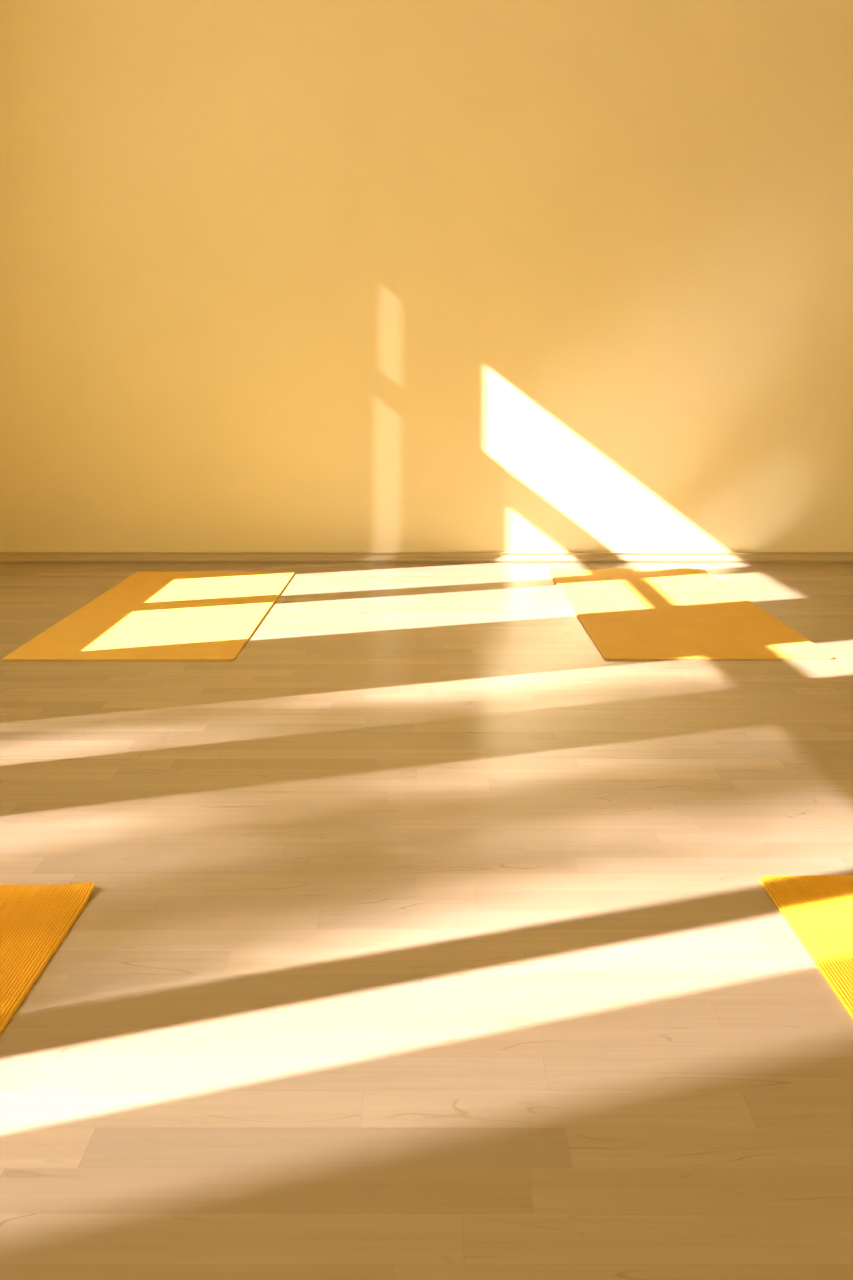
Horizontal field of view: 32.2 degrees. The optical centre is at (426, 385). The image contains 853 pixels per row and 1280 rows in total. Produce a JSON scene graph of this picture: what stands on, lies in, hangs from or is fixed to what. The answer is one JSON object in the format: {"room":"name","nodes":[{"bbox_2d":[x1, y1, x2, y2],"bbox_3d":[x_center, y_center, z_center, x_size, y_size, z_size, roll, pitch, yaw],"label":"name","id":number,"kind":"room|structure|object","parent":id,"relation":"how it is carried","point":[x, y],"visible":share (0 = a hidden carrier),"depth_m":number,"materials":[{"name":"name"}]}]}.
{"room":"exercise studio","nodes":[
{"label":"exercise studio","id":0,"kind":"room"},
{"bbox_2d":[0,563,852,1279],"bbox_3d":[1.350,0.760,1.485,6.740,0.100,9.210,0,0,0],"label":"floor","id":1,"kind":"structure","parent":0,"point":[425,930],"depth_m":1.91,"materials":[{"name":"brown wood"}]},
{"bbox_2d":[0,882,93,1034],"bbox_3d":[-0.765,0.704,1.192,0.599,0.010,1.805,0,0,0],"label":"yoga mat","id":2,"kind":"object","parent":1,"relation":"on","point":[34,919],"visible":1,"depth_m":1.92,"materials":[{"name":"orange plastic"}]},
{"bbox_2d":[3,572,294,660],"bbox_3d":[-0.799,0.707,4.723,0.602,0.006,1.795,0,0,0],"label":"yoga mat","id":3,"kind":"object","parent":1,"relation":"on","point":[146,616],"visible":1,"depth_m":4.45,"materials":[{"name":"orange plastic"}]},
{"bbox_2d":[548,568,833,658],"bbox_3d":[0.763,0.703,4.755,0.600,0.012,1.830,0,0,0],"label":"yoga mat","id":4,"kind":"object","parent":1,"relation":"on","point":[680,613],"visible":1,"depth_m":4.46,"materials":[{"name":"orange plastic"}]},
{"bbox_2d":[760,875,852,1019],"bbox_3d":[0.777,0.707,1.232,0.600,0.006,1.805,0,0,0],"label":"yoga mat","id":5,"kind":"object","parent":1,"relation":"on","point":[818,909],"visible":1,"depth_m":1.96,"materials":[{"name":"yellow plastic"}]},
{"bbox_2d":[0,0,852,551],"bbox_3d":[1.350,-0.740,6.030,6.740,2.900,0.120,0,0,0],"label":"wall","id":6,"kind":"structure","parent":0,"point":[276,275],"depth_m":5.97,"materials":[{"name":"yellow paint"}]},
{"bbox_2d":[0,552,852,562],"bbox_3d":[1.350,0.690,5.960,6.500,0.041,0.021,0,0,0],"label":"baseboard","id":7,"kind":"structure","parent":6,"relation":"attached to","point":[5,557],"depth_m":5.96,"materials":[{"name":"beige wood"}]}
]}

